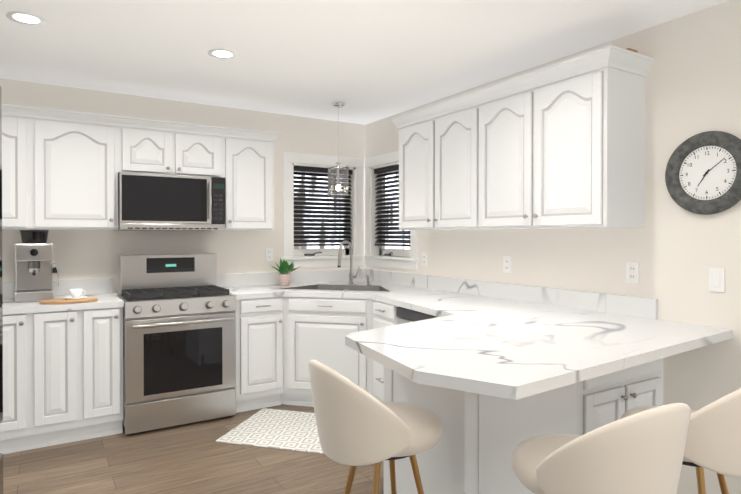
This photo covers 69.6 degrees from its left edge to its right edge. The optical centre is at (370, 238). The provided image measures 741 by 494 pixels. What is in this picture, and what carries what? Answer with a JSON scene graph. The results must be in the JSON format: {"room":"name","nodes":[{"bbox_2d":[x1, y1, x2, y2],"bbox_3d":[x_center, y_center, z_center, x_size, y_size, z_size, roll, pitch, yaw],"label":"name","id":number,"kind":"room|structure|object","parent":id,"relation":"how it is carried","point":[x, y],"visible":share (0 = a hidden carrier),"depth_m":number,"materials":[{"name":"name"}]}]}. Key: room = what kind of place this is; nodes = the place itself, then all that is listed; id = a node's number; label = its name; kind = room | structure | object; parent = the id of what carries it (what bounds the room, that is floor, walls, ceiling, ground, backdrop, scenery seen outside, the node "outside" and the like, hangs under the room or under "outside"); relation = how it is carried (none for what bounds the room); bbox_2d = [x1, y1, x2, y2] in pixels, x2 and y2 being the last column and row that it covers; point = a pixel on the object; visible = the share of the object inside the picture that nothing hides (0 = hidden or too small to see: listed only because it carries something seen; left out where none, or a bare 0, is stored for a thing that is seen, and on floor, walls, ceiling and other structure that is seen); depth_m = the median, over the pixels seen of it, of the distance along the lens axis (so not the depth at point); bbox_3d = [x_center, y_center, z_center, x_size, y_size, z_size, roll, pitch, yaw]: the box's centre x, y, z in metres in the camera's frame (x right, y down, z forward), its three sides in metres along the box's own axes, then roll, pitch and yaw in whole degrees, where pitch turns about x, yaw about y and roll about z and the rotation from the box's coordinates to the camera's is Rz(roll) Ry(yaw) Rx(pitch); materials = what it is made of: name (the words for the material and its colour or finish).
{"room":"kitchen","nodes":[
{"label":"kitchen","id":0,"kind":"room"},
{"bbox_2d":[0,78,364,292],"bbox_3d":[-1.774,0.098,4.398,4.250,2.480,0.150,0,0,-32],"label":"wall","id":1,"kind":"structure","parent":0,"point":[84,254],"depth_m":4.43,"materials":[{"name":"white paint"}]},
{"bbox_2d":[2,103,33,228],"bbox_3d":[-2.846,-0.476,3.436,1.110,0.820,0.347,0,0,-32],"label":"upper cabinet","id":2,"kind":"object","parent":1,"relation":"attached to","point":[17,120],"depth_m":3.55,"materials":[{"name":"white wood"}]},
{"bbox_2d":[34,106,121,229],"bbox_3d":[-2.147,-0.479,3.868,0.535,0.820,0.347,0,0,-32],"label":"upper cabinet","id":3,"kind":"object","parent":1,"relation":"attached to","point":[61,169],"depth_m":3.72,"materials":[{"name":"white wood"}]},
{"bbox_2d":[122,116,225,178],"bbox_3d":[-1.594,-0.688,4.209,0.766,0.405,0.347,0,0,-32],"label":"upper cabinet","id":4,"kind":"object","parent":1,"relation":"attached to","point":[153,146],"depth_m":4.07,"materials":[{"name":"white wood"}]},
{"bbox_2d":[117,172,224,230],"bbox_3d":[-1.565,-0.274,4.165,0.758,0.417,0.457,0,0,-32],"label":"microwave","id":5,"kind":"object","parent":4,"relation":"attached to","point":[155,202],"visible":1,"depth_m":3.99,"materials":[{"name":"silver metal"}]},
{"bbox_2d":[2,268,363,299],"bbox_3d":[-1.728,0.363,4.326,3.944,0.110,0.019,0,0,-32],"label":"backsplash","id":6,"kind":"structure","parent":1,"relation":"attached to","point":[224,280],"depth_m":4.68,"materials":[{"name":"white stone"}]},
{"bbox_2d":[225,127,277,230],"bbox_3d":[-1.082,-0.483,4.526,0.436,0.820,0.347,0,0,-32],"label":"upper cabinet","id":7,"kind":"object","parent":1,"relation":"attached to","point":[249,181],"depth_m":4.38,"materials":[{"name":"white wood"}]},
{"bbox_2d":[265,248,272,260],"bbox_3d":[-0.919,0.145,4.832,0.072,0.116,0.008,0,0,-32],"label":"electrical outlet","id":8,"kind":"object","parent":1,"relation":"attached to","point":[268,254],"visible":1,"depth_m":4.83,"materials":[{"name":"white plastic"}]},
{"bbox_2d":[281,152,363,267],"bbox_3d":[-0.477,-0.267,5.171,0.870,1.070,0.195,0,0,-32],"label":"casement window","id":9,"kind":"structure","parent":1,"relation":"in","point":[292,167],"depth_m":5.14,"materials":[{"name":"white wood"}]},
{"bbox_2d":[3,404,383,493],"bbox_3d":[0.212,1.388,1.195,4.250,0.060,7.700,0,0,-32],"label":"floor","id":10,"kind":"structure","parent":0,"point":[193,458],"depth_m":3.13,"materials":[{"name":"brown wood"}]},
{"bbox_2d":[0,85,2,493],"bbox_3d":[-0.873,0.517,0.479,0.760,1.690,0.910,0,0,-25],"label":"fridge","id":11,"kind":"object","parent":10,"relation":"on","point":[1,387],"visible":1,"depth_m":1.03,"materials":[{"name":"silver metal"}]},
{"bbox_2d":[0,312,31,453],"bbox_3d":[-2.409,0.903,3.544,0.255,0.880,0.638,0,0,-32],"label":"base cabinet","id":12,"kind":"object","parent":10,"relation":"on","point":[16,424],"depth_m":3.31,"materials":[{"name":"white wood"}]},
{"bbox_2d":[32,308,83,448],"bbox_3d":[-2.184,0.902,3.683,0.275,0.880,0.638,0,0,-32],"label":"base cabinet","id":13,"kind":"object","parent":10,"relation":"on","point":[57,333],"depth_m":3.43,"materials":[{"name":"white wood"}]},
{"bbox_2d":[3,292,123,311],"bbox_3d":[-2.542,0.444,3.456,1.643,0.040,0.642,0,0,-32],"label":"countertop","id":14,"kind":"structure","parent":13,"relation":"on","point":[9,304],"depth_m":3.51,"materials":[{"name":"white stone"}]},
{"bbox_2d":[15,230,59,301],"bbox_3d":[-2.301,0.180,3.683,0.260,0.482,0.392,0,0,-32],"label":"coffee machine","id":15,"kind":"object","parent":14,"relation":"on","point":[35,269],"visible":1,"depth_m":3.65,"materials":[{"name":"silver metal"}]},
{"bbox_2d":[39,297,97,303],"bbox_3d":[-2.012,0.413,3.559,0.344,0.018,0.206,0,0,-32],"label":"cutting board","id":16,"kind":"object","parent":14,"relation":"on","point":[64,300],"visible":0.9,"depth_m":3.49,"materials":[{"name":"brown wood"}]},
{"bbox_2d":[65,289,86,299],"bbox_3d":[-1.988,0.372,3.597,0.136,0.062,0.136,0,0,-32],"label":"coffee cup","id":17,"kind":"object","parent":16,"relation":"on","point":[75,293],"visible":1,"depth_m":3.57,"materials":[{"name":"white ceramic"}]},
{"bbox_2d":[84,304,123,439],"bbox_3d":[-1.956,0.901,3.824,0.260,0.880,0.638,0,0,-32],"label":"base cabinet","id":18,"kind":"object","parent":10,"relation":"on","point":[103,327],"depth_m":3.57,"materials":[{"name":"white wood"}]},
{"bbox_2d":[114,253,235,434],"bbox_3d":[-1.487,0.733,4.045,0.762,1.215,0.735,0,0,-32],"label":"range","id":19,"kind":"object","parent":10,"relation":"on","point":[179,339],"visible":1,"depth_m":3.82,"materials":[{"name":"silver metal"}]},
{"bbox_2d":[235,296,275,412],"bbox_3d":[-1.023,0.898,4.401,0.395,0.880,0.638,0,0,-32],"label":"base cabinet","id":20,"kind":"object","parent":10,"relation":"on","point":[255,388],"depth_m":4.12,"materials":[{"name":"white wood"}]},
{"bbox_2d":[216,408,323,453],"bbox_3d":[-0.452,1.337,3.724,1.000,0.008,0.690,0,0,15],"label":"rug","id":21,"kind":"object","parent":10,"relation":"on","point":[283,429],"visible":0.54,"depth_m":3.67,"materials":[{"name":"white fabric"}]},
{"bbox_2d":[268,284,291,287],"bbox_3d":[-0.618,0.520,4.626,0.445,0.213,0.201,0,0,-32],"label":"countertop","id":22,"kind":"structure","parent":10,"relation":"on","point":[269,285],"depth_m":4.65,"materials":[{"name":"white stone"}]},
{"bbox_2d":[268,284,395,406],"bbox_3d":[-0.336,0.877,4.280,0.771,0.923,0.708,0,0,-32],"label":"base cabinet","id":23,"kind":"object","parent":10,"relation":"on","point":[299,306],"depth_m":4.20,"materials":[{"name":"white wood"}]},
{"bbox_2d":[226,284,275,295],"bbox_3d":[-1.025,0.438,4.394,0.384,0.040,0.642,0,0,-32],"label":"countertop","id":24,"kind":"structure","parent":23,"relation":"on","point":[245,289],"depth_m":4.24,"materials":[{"name":"white stone"}]},
{"bbox_2d":[260,280,531,315],"bbox_3d":[0.058,0.438,4.097,1.147,0.043,2.287,0,0,-32],"label":"countertop","id":25,"kind":"structure","parent":23,"relation":"on","point":[422,301],"depth_m":3.65,"materials":[{"name":"white stone"}]},
{"bbox_2d":[272,258,299,285],"bbox_3d":[-0.767,0.292,4.764,0.285,0.244,0.262,0,0,-32],"label":"potted plant","id":26,"kind":"object","parent":25,"relation":"on","point":[285,267],"visible":1,"depth_m":4.71,"materials":[{"name":"green plant"}]},
{"bbox_2d":[279,284,391,291],"bbox_3d":[-0.271,0.521,4.456,0.918,0.213,0.918,0,0,-32],"label":"sink","id":27,"kind":"object","parent":25,"relation":"in","point":[309,287],"depth_m":4.71,"materials":[{"name":"silver metal"}]},
{"bbox_2d":[337,240,370,284],"bbox_3d":[-0.162,0.214,4.787,0.304,0.402,0.194,0,0,-32],"label":"faucet","id":28,"kind":"object","parent":25,"relation":"on","point":[351,276],"depth_m":4.84,"materials":[{"name":"silver metal"}]},
{"bbox_2d":[328,280,367,283],"bbox_3d":[-0.200,0.519,4.758,0.417,0.213,0.417,0,0,-32],"label":"countertop","id":29,"kind":"structure","parent":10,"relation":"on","point":[329,281],"depth_m":5.05,"materials":[{"name":"white stone"}]},
{"bbox_2d":[308,360,442,493],"bbox_3d":[0.023,0.893,1.994,0.513,0.924,0.469,0,0,-32],"label":"bar stool","id":30,"kind":"object","parent":10,"relation":"on","point":[357,425],"visible":1,"depth_m":1.80,"materials":[{"name":"beige fabric"}]},
{"bbox_2d":[368,304,383,400],"bbox_3d":[0.387,0.900,4.017,0.666,0.880,0.500,0,0,-32],"label":"base cabinet","id":31,"kind":"object","parent":10,"relation":"on","point":[375,312],"depth_m":4.01,"materials":[{"name":"white wood"}]},
{"bbox_2d":[384,308,415,319],"bbox_3d":[0.608,0.907,3.519,0.705,0.872,0.728,0,0,-32],"label":"base cabinet","id":32,"kind":"object","parent":10,"relation":"on","point":[389,313],"depth_m":3.72,"materials":[{"name":"white wood"}]},
{"bbox_2d":[396,307,436,324],"bbox_3d":[0.574,0.907,3.535,0.744,0.872,0.668,0,0,-32],"label":"dishwasher","id":33,"kind":"object","parent":32,"relation":"in","point":[403,314],"depth_m":3.49,"materials":[{"name":"black metal"}]},
{"bbox_2d":[380,372,587,493],"bbox_3d":[0.516,0.910,2.497,0.680,0.880,0.599,0,0,-32],"label":"base cabinet","id":34,"kind":"object","parent":10,"relation":"on","point":[474,451],"depth_m":2.21,"materials":[{"name":"white wood"}]},
{"bbox_2d":[300,304,732,407],"bbox_3d":[0.729,0.450,2.461,1.727,0.040,1.201,0,0,-32],"label":"countertop","id":35,"kind":"structure","parent":34,"relation":"on","point":[501,355],"depth_m":2.22,"materials":[{"name":"white stone"}]},
{"bbox_2d":[511,403,690,493],"bbox_3d":[0.671,0.895,1.613,0.468,0.924,0.512,0,0,-32],"label":"bar stool","id":36,"kind":"object","parent":10,"relation":"on","point":[642,452],"visible":1,"depth_m":1.39,"materials":[{"name":"beige fabric"}]},
{"bbox_2d":[588,368,662,431],"bbox_3d":[1.097,0.907,2.857,0.687,0.880,0.599,0,0,-32],"label":"base cabinet","id":37,"kind":"object","parent":10,"relation":"on","point":[608,400],"depth_m":2.58,"materials":[{"name":"white wood"}]},
{"bbox_2d":[620,388,740,493],"bbox_3d":[1.179,0.893,1.927,0.468,0.924,0.512,0,0,-32],"label":"bar stool","id":38,"kind":"object","parent":10,"relation":"on","point":[713,441],"visible":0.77,"depth_m":1.71,"materials":[{"name":"beige fabric"}]},
{"bbox_2d":[0,0,728,124],"bbox_3d":[0.212,-1.162,1.179,4.250,0.080,7.700,0,0,-32],"label":"ceiling","id":39,"kind":"structure","parent":0,"point":[367,61],"depth_m":3.12,"materials":[{"name":"white paint"}]},
{"bbox_2d":[6,11,45,25],"bbox_3d":[-1.765,-1.128,2.732,0.176,0.005,0.176,0,0,-32],"label":"recessed light","id":40,"kind":"object","parent":39,"relation":"in","point":[25,18],"visible":1,"depth_m":2.73,"materials":[{"name":"white"}]},
{"bbox_2d":[208,49,236,58],"bbox_3d":[-0.906,-1.131,3.263,0.176,0.005,0.176,0,0,-32],"label":"recessed light","id":41,"kind":"object","parent":39,"relation":"in","point":[221,53],"visible":1,"depth_m":3.26,"materials":[{"name":"white"}]},
{"bbox_2d":[328,102,348,196],"bbox_3d":[-0.273,-0.752,4.504,0.181,0.779,0.177,0,0,-32],"label":"pendant light","id":42,"kind":"object","parent":39,"relation":"hanging from","point":[338,166],"visible":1,"depth_m":4.48,"materials":[{"name":"silver metal"}]},
{"bbox_2d":[365,0,740,493],"bbox_3d":[1.995,0.112,2.202,0.150,2.480,7.550,0,0,-32],"label":"wall","id":43,"kind":"structure","parent":0,"point":[674,249],"depth_m":2.77,"materials":[{"name":"white paint"}]},
{"bbox_2d":[364,151,418,269],"bbox_3d":[0.235,-0.266,5.003,0.195,1.070,0.870,0,0,-32],"label":"casement window","id":44,"kind":"structure","parent":43,"relation":"in","point":[376,238],"depth_m":5.13,"materials":[{"name":"white wood"}]},
{"bbox_2d":[422,253,426,266],"bbox_3d":[0.459,0.177,4.533,0.008,0.116,0.072,0,0,-32],"label":"electrical outlet","id":45,"kind":"object","parent":43,"relation":"attached to","point":[424,259],"visible":1,"depth_m":4.53,"materials":[{"name":"white plastic"}]},
{"bbox_2d":[395,93,466,229],"bbox_3d":[0.621,-0.519,3.941,0.346,0.900,0.989,0,0,-32],"label":"upper cabinet","id":46,"kind":"object","parent":43,"relation":"attached to","point":[432,138],"depth_m":3.89,"materials":[{"name":"white wood"}]},
{"bbox_2d":[503,256,510,272],"bbox_3d":[0.956,0.182,3.729,0.008,0.116,0.072,0,0,-32],"label":"electrical outlet","id":47,"kind":"object","parent":43,"relation":"attached to","point":[506,264],"visible":1,"depth_m":3.73,"materials":[{"name":"white plastic"}]},
{"bbox_2d":[364,269,657,319],"bbox_3d":[0.730,0.365,4.083,0.019,0.110,2.978,0,0,-32],"label":"backsplash","id":48,"kind":"structure","parent":43,"relation":"attached to","point":[563,298],"depth_m":3.50,"materials":[{"name":"white stone"}]},
{"bbox_2d":[467,45,650,229],"bbox_3d":[1.074,-0.515,3.209,0.346,0.900,0.989,0,0,-32],"label":"upper cabinet","id":49,"kind":"object","parent":43,"relation":"attached to","point":[560,144],"depth_m":2.92,"materials":[{"name":"white wood"}]},
{"bbox_2d":[626,262,638,283],"bbox_3d":[1.445,0.187,2.938,0.008,0.116,0.072,0,0,-32],"label":"electrical outlet","id":50,"kind":"object","parent":43,"relation":"attached to","point":[632,272],"visible":1,"depth_m":2.94,"materials":[{"name":"white plastic"}]},
{"bbox_2d":[665,131,740,214],"bbox_3d":[1.635,-0.321,2.593,0.042,0.406,0.406,0,0,-32],"label":"wall clock","id":51,"kind":"object","parent":43,"relation":"attached to","point":[703,173],"visible":1,"depth_m":2.59,"materials":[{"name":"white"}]},
{"bbox_2d":[709,268,724,292],"bbox_3d":[1.671,0.199,2.572,0.008,0.116,0.072,0,0,-32],"label":"switch plate","id":52,"kind":"object","parent":43,"relation":"attached to","point":[716,279],"visible":1,"depth_m":2.57,"materials":[{"name":"white plastic"}]},
{"label":"outside","id":53,"kind":"structure","parent":0,"visible":0},
{"bbox_2d":[294,174,409,249],"bbox_3d":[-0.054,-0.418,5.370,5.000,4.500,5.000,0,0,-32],"label":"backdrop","id":54,"kind":"structure","parent":53,"point":[328,247],"depth_m":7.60,"materials":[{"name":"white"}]}
]}

